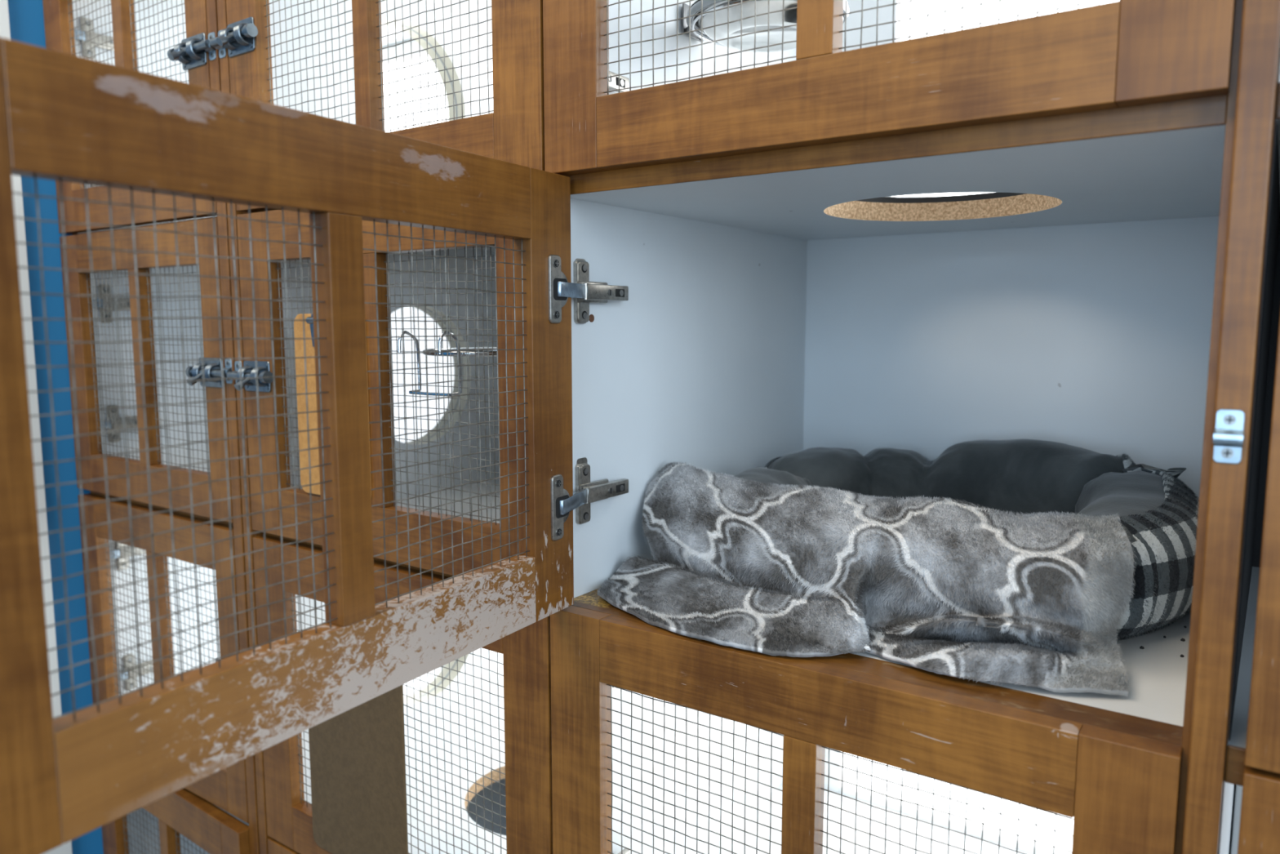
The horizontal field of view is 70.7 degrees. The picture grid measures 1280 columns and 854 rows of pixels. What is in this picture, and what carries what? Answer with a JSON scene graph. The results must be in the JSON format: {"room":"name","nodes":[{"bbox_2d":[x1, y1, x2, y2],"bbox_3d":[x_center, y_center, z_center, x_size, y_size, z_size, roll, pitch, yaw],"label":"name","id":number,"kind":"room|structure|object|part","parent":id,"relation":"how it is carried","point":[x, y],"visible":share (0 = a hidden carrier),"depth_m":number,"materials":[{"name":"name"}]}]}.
{"room":"animal shelter","nodes":[
{"label":"animal shelter","id":0,"kind":"room"},
{"bbox_2d":[7,0,103,853],"bbox_3d":[-1.717,-0.145,0.499,0.108,2.750,3.900,5,8,35],"label":"wall","id":1,"kind":"structure","parent":0,"point":[26,17],"depth_m":1.49,"materials":[{"name":"blue paint"}]},
{"bbox_2d":[0,0,71,853],"bbox_3d":[-1.059,-0.164,1.326,0.014,2.600,0.286,5,8,35],"label":"trim","id":2,"kind":"structure","parent":1,"relation":"attached to","point":[65,848],"depth_m":1.45,"materials":[{"name":"white paint"}]},
{"bbox_3d":[-0.268,1.362,-0.363,3.460,0.050,3.900,5,8,35],"label":"floor","id":3,"kind":"structure","parent":0,"visible":0},
{"bbox_2d":[42,0,462,853],"bbox_3d":[-0.586,0.173,1.615,0.492,1.866,0.652,5,8,35],"label":"tall cabinet","id":4,"kind":"object","parent":3,"relation":"on","point":[217,813],"visible":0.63,"depth_m":1.41,"materials":[{"name":"brown wood"}]},
{"bbox_3d":[-0.749,-0.267,1.349,0.362,0.059,0.020,5,8,35],"label":"rail","id":5,"kind":"part","parent":4,"relation":"part of","materials":[{"name":"brown wood"}]},
{"bbox_3d":[-0.749,-0.333,1.341,0.362,0.063,0.020,5,8,35],"label":"rail","id":6,"kind":"part","parent":4,"relation":"part of","materials":[{"name":"brown wood"}]},
{"bbox_3d":[-0.749,0.087,1.389,0.362,0.060,0.020,5,8,35],"label":"rail","id":7,"kind":"part","parent":4,"relation":"part of","materials":[{"name":"brown wood"}]},
{"bbox_3d":[-0.749,0.161,1.397,0.362,0.063,0.020,5,8,35],"label":"rail","id":8,"kind":"part","parent":4,"relation":"part of","materials":[{"name":"brown wood"}]},
{"bbox_3d":[-0.763,0.097,1.770,0.016,1.742,0.579,5,8,35],"label":"panel","id":9,"kind":"part","parent":4,"relation":"part of","materials":[{"name":"wood"}]},
{"bbox_3d":[-0.753,0.597,1.441,0.362,0.063,0.020,5,8,37],"label":"rail","id":10,"kind":"part","parent":4,"relation":"part of","materials":[{"name":"brown wood"}]},
{"bbox_3d":[-0.749,0.524,1.438,0.362,0.063,0.020,5,8,35],"label":"rail","id":11,"kind":"part","parent":4,"relation":"part of","materials":[{"name":"brown wood"}]},
{"bbox_3d":[-0.558,-0.494,1.169,0.016,0.034,0.008,5,8,35],"label":"strike plate","id":12,"kind":"part","parent":4,"relation":"part of","materials":[{"name":"metal"}]},
{"bbox_3d":[-0.558,-0.075,1.217,0.016,0.034,0.008,5,8,35],"label":"strike plate","id":13,"kind":"part","parent":4,"relation":"part of","materials":[{"name":"metal"}]},
{"bbox_3d":[-0.550,0.153,1.254,0.021,1.730,0.020,5,8,35],"label":"post","id":14,"kind":"part","parent":4,"relation":"part of","materials":[{"name":"brown wood"}]},
{"bbox_2d":[158,0,413,48],"bbox_3d":[-0.569,-0.746,1.536,0.458,0.022,0.576,5,8,35],"label":"shelf","id":15,"kind":"object","parent":4,"relation":"attached to","point":[391,30],"depth_m":1.72,"materials":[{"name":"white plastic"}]},
{"bbox_3d":[-0.375,0.128,1.497,0.018,1.742,0.579,5,8,35],"label":"panel","id":16,"kind":"part","parent":4,"relation":"part of","materials":[{"name":"white plastic"}]},
{"bbox_2d":[403,666,441,696],"bbox_3d":[-0.569,0.539,1.682,0.458,0.022,0.576,5,8,35],"label":"shelf","id":17,"kind":"object","parent":4,"relation":"attached to","point":[416,682],"depth_m":1.81,"materials":[{"name":"white plastic"}]},
{"bbox_2d":[208,0,587,853],"bbox_3d":[-0.153,0.206,1.318,0.552,1.866,0.639,5,8,35],"label":"tall cabinet","id":18,"kind":"object","parent":3,"relation":"on","point":[478,744],"visible":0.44,"depth_m":1.16,"materials":[{"name":"brown wood"}]},
{"bbox_3d":[-0.539,-0.492,1.156,0.016,0.034,0.008,5,8,35],"label":"strike plate","id":19,"kind":"part","parent":18,"relation":"part of","materials":[{"name":"metal"}]},
{"bbox_3d":[-0.539,-0.071,1.203,0.016,0.034,0.008,5,8,35],"label":"strike plate","id":20,"kind":"part","parent":18,"relation":"part of","materials":[{"name":"metal"}]},
{"bbox_3d":[-0.531,0.155,1.241,0.018,1.730,0.020,5,8,35],"label":"post","id":21,"kind":"part","parent":18,"relation":"part of","materials":[{"name":"brown wood"}]},
{"bbox_2d":[293,313,371,494],"bbox_3d":[-0.376,-0.033,1.089,0.136,0.242,0.012,5,8,35],"label":"clipboard","id":22,"kind":"object","parent":18,"relation":"hanging from","point":[298,325],"visible":0.35,"depth_m":1.12,"materials":[{"name":"wood"}]},
{"bbox_3d":[-0.305,0.561,1.126,0.401,0.063,0.020,5,8,35],"label":"rail","id":23,"kind":"part","parent":18,"relation":"part of","materials":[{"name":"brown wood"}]},
{"bbox_2d":[308,684,408,853],"bbox_3d":[-0.360,0.406,1.127,0.188,0.312,0.012,5,8,35],"label":"clipboard","id":24,"kind":"object","parent":18,"relation":"hanging from","point":[357,758],"visible":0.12,"depth_m":1.12,"materials":[{"name":"wood"}]},
{"bbox_3d":[-0.305,-0.230,1.036,0.401,0.061,0.020,5,8,35],"label":"rail","id":25,"kind":"part","parent":18,"relation":"part of","materials":[{"name":"brown wood"}]},
{"bbox_3d":[-0.357,0.129,1.484,0.018,1.742,0.579,5,8,35],"label":"panel","id":26,"kind":"part","parent":18,"relation":"part of","materials":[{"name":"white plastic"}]},
{"bbox_3d":[-0.305,0.124,1.076,0.401,0.062,0.020,5,8,35],"label":"rail","id":27,"kind":"part","parent":18,"relation":"part of","materials":[{"name":"brown wood"}]},
{"bbox_3d":[-0.305,0.198,1.085,0.401,0.063,0.020,5,8,35],"label":"rail","id":28,"kind":"part","parent":18,"relation":"part of","materials":[{"name":"brown wood"}]},
{"bbox_3d":[-0.305,-0.297,1.028,0.401,0.063,0.020,5,8,35],"label":"rail","id":29,"kind":"part","parent":18,"relation":"part of","materials":[{"name":"brown wood"}]},
{"bbox_2d":[397,330,497,396],"bbox_3d":[-0.195,-0.079,1.074,0.147,0.073,0.175,5,8,35],"label":"holder","id":30,"kind":"object","parent":18,"relation":"hanging from","point":[440,348],"visible":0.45,"depth_m":1.02,"materials":[{"name":"silver metal"}]},
{"bbox_2d":[396,479,499,523],"bbox_3d":[-0.145,0.140,1.334,0.501,0.030,0.576,5,8,35],"label":"shelf","id":31,"kind":"object","parent":18,"relation":"attached to","point":[434,501],"depth_m":1.43,"materials":[{"name":"white plastic"}]},
{"bbox_2d":[405,714,506,853],"bbox_3d":[-0.145,0.573,1.383,0.501,0.022,0.576,5,8,35],"label":"shelf","id":32,"kind":"object","parent":18,"relation":"attached to","point":[494,721],"depth_m":1.41,"materials":[{"name":"white plastic"}]},
{"bbox_2d":[463,246,496,251],"bbox_3d":[-0.145,-0.284,1.286,0.501,0.022,0.576,5,8,35],"label":"shelf","id":33,"kind":"object","parent":18,"relation":"attached to","point":[478,249],"depth_m":1.52,"materials":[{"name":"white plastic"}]},
{"bbox_2d":[0,0,1279,853],"bbox_3d":[0.149,0.267,0.783,0.596,1.866,1.168,5,8,35],"label":"tall cabinet","id":34,"kind":"object","parent":3,"relation":"on","point":[750,289],"visible":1,"depth_m":0.74,"materials":[{"name":"brown wood"}]},
{"bbox_3d":[-0.215,-0.182,0.637,0.020,0.063,0.428,4,7,30],"label":"rail","id":35,"kind":"part","parent":34,"relation":"part of","materials":[{"name":"brown wood"}]},
{"bbox_3d":[-0.215,0.175,0.677,0.020,0.063,0.428,4,7,30],"label":"rail","id":36,"kind":"part","parent":34,"relation":"part of","materials":[{"name":"brown wood"}]},
{"bbox_3d":[0.079,0.164,1.178,0.016,1.742,0.579,5,8,35],"label":"panel","id":37,"kind":"part","parent":34,"relation":"part of","materials":[{"name":"white plastic"}]},
{"bbox_2d":[682,0,849,46],"bbox_3d":[0.136,-0.464,1.001,0.189,0.040,0.179,5,8,35],"label":"holder","id":38,"kind":"object","parent":34,"relation":"attached to","point":[695,8],"visible":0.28,"depth_m":0.98,"materials":[{"name":"silver metal"}]},
{"bbox_2d":[688,0,847,52],"bbox_3d":[0.140,-0.445,1.000,0.175,0.029,0.175,5,8,35],"label":"bowl","id":39,"kind":"object","parent":38,"relation":"in","point":[775,20],"visible":0.63,"depth_m":0.97,"materials":[{"name":"silver metal"}]},
{"bbox_3d":[0.140,0.233,0.771,0.428,0.063,0.020,5,8,35],"label":"rail","id":40,"kind":"part","parent":34,"relation":"part of","materials":[{"name":"brown wood"}]},
{"bbox_3d":[0.140,-0.258,0.715,0.428,0.063,0.020,5,8,35],"label":"rail","id":41,"kind":"part","parent":34,"relation":"part of","materials":[{"name":"brown wood"}]},
{"bbox_2d":[706,783,1030,853],"bbox_3d":[0.312,0.609,1.062,0.555,0.022,0.576,5,8,35],"label":"shelf","id":42,"kind":"object","parent":34,"relation":"attached to","point":[957,839],"depth_m":1.27,"materials":[{"name":"white plastic"}]},
{"bbox_2d":[584,588,1191,726],"bbox_3d":[0.322,0.181,1.027,0.555,0.018,0.541,5,8,35],"label":"shelf","id":43,"kind":"object","parent":34,"relation":"attached to","point":[1157,674],"depth_m":0.73,"materials":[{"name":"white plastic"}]},
{"bbox_2d":[570,124,1226,239],"bbox_3d":[0.312,-0.247,0.964,0.555,0.022,0.576,5,8,35],"label":"shelf","id":44,"kind":"object","parent":34,"relation":"attached to","point":[1044,180],"depth_m":0.84,"materials":[{"name":"white plastic"}]},
{"bbox_2d":[733,439,1199,640],"bbox_3d":[0.344,0.099,1.032,0.535,0.145,0.465,5,8,35],"label":"bed","id":45,"kind":"object","parent":34,"relation":"on","point":[1158,513],"visible":0.38,"depth_m":1.06,"materials":[{"name":"black fabric"}]},
{"bbox_2d":[733,466,813,486],"bbox_3d":[0.163,0.114,1.039,0.221,0.109,0.252,5,8,35],"label":"bolster cushion","id":46,"kind":"object","parent":45,"relation":"on","point":[800,476],"depth_m":1.10,"materials":[{"name":"grey fabric"}]},
{"bbox_2d":[768,447,875,497],"bbox_3d":[0.250,0.088,1.220,0.148,0.119,0.178,5,8,35],"label":"bolster cushion","id":47,"kind":"object","parent":45,"relation":"on","point":[842,468],"depth_m":1.17,"materials":[{"name":"grey fabric"}]},
{"bbox_2d":[597,461,1136,696],"bbox_3d":[0.185,0.125,0.860,0.522,0.129,0.254,5,8,35],"label":"blanket","id":48,"kind":"object","parent":45,"relation":"on","point":[948,587],"visible":1,"depth_m":0.81,"materials":[{"name":"grey fabric"}]},
{"bbox_2d":[862,448,932,500],"bbox_3d":[0.346,0.089,1.218,0.116,0.119,0.122,2,7,17],"label":"bolster cushion","id":49,"kind":"object","parent":45,"relation":"on","point":[888,472],"depth_m":1.17,"materials":[{"name":"grey fabric"}]},
{"bbox_2d":[917,439,1124,515],"bbox_3d":[0.485,0.088,1.120,0.281,0.143,0.144,5,8,35],"label":"bolster cushion","id":50,"kind":"object","parent":45,"relation":"on","point":[1024,476],"depth_m":1.09,"materials":[{"name":"grey fabric"}]},
{"bbox_2d":[1075,471,1164,543],"bbox_3d":[0.495,0.121,0.915,0.137,0.124,0.329,5,8,35],"label":"bolster cushion","id":51,"kind":"object","parent":45,"relation":"on","point":[1138,497],"depth_m":0.90,"materials":[{"name":"grey fabric"}]},
{"bbox_3d":[0.481,0.156,1.250,0.555,1.742,0.008,5,8,35],"label":"panel","id":52,"kind":"part","parent":34,"relation":"part of","materials":[{"name":"white plastic"}]},
{"bbox_3d":[0.369,0.006,0.565,0.016,0.034,0.008,5,8,35],"label":"strike plate","id":53,"kind":"part","parent":34,"relation":"part of","materials":[{"name":"metal"}]},
{"bbox_3d":[0.378,0.228,0.601,0.020,1.730,0.020,5,8,35],"label":"post","id":54,"kind":"part","parent":34,"relation":"part of","materials":[{"name":"brown wood"}]},
{"bbox_3d":[0.549,0.202,0.847,0.025,1.742,0.579,5,8,35],"label":"panel","id":55,"kind":"part","parent":34,"relation":"part of","materials":[{"name":"brown wood"}]},
{"bbox_2d":[1218,64,1279,853],"bbox_3d":[0.776,0.279,0.685,0.540,1.866,0.606,5,8,35],"label":"tall cabinet","id":56,"kind":"object","parent":3,"relation":"on","point":[1252,763],"visible":1,"depth_m":0.58,"materials":[{"name":"brown wood"}]},
{"bbox_3d":[0.941,-0.021,0.902,0.521,1.311,0.008,5,8,35],"label":"panel","id":57,"kind":"part","parent":56,"relation":"part of","materials":[{"name":"white plastic"}]},
{"bbox_2d":[1227,566,1260,748],"bbox_3d":[0.772,0.216,0.689,0.521,0.026,0.576,5,8,35],"label":"shelf","id":58,"kind":"object","parent":56,"relation":"attached to","point":[1237,730],"depth_m":0.72,"materials":[{"name":"white plastic"}]},
{"bbox_2d":[1275,118,1279,191],"bbox_3d":[0.772,-0.210,0.640,0.521,0.022,0.576,5,8,35],"label":"shelf","id":59,"kind":"object","parent":56,"relation":"attached to","point":[1277,120],"depth_m":0.62,"materials":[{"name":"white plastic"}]},
{"bbox_3d":[0.801,-0.209,1.064,3.560,2.750,0.100,5,8,35],"label":"wall","id":60,"kind":"structure","parent":0,"visible":0},
{"bbox_2d":[351,40,448,132],"bbox_3d":[-0.410,-0.555,1.783,0.455,0.410,0.026,5,8,35],"label":"window","id":61,"kind":"structure","parent":60,"relation":"in","point":[415,45],"depth_m":1.80,"materials":[{"name":"white"}]},
{"bbox_3d":[-0.410,-0.555,1.783,0.455,0.410,0.026,5,8,35],"label":"frame","id":62,"kind":"part","parent":61,"relation":"part of","materials":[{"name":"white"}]},
{"bbox_3d":[-0.403,-0.550,1.786,0.405,0.360,0.005,5,8,35],"label":"pane","id":63,"kind":"part","parent":61,"relation":"part of","materials":[{"name":"clear glass"}]},
{"bbox_2d":[391,306,453,442],"bbox_3d":[-0.410,-0.127,1.832,0.455,0.410,0.026,5,8,35],"label":"window","id":64,"kind":"structure","parent":60,"relation":"in","point":[407,344],"depth_m":1.88,"materials":[{"name":"white glass"}]},
{"bbox_2d":[824,747,1073,853],"bbox_3d":[0.471,0.372,1.260,0.551,0.410,0.026,5,8,35],"label":"window","id":65,"kind":"structure","parent":60,"relation":"in","point":[1064,824],"depth_m":1.30,"materials":[{"name":"white"}]},
{"bbox_2d":[842,0,1119,196],"bbox_3d":[0.471,-0.485,1.163,0.551,0.410,0.026,5,8,35],"label":"window","id":66,"kind":"structure","parent":60,"relation":"in","point":[1008,8],"depth_m":1.22,"materials":[{"name":"white"}]},
{"bbox_3d":[0.471,-0.485,1.163,0.551,0.410,0.026,5,8,35],"label":"frame","id":67,"kind":"part","parent":66,"relation":"part of","materials":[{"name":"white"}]},
{"bbox_2d":[1231,784,1242,853],"bbox_3d":[0.931,0.409,0.936,0.517,0.410,0.026,5,8,35],"label":"window","id":68,"kind":"structure","parent":60,"relation":"in","point":[1238,788],"depth_m":1.08,"materials":[{"name":"white"}]}
]}

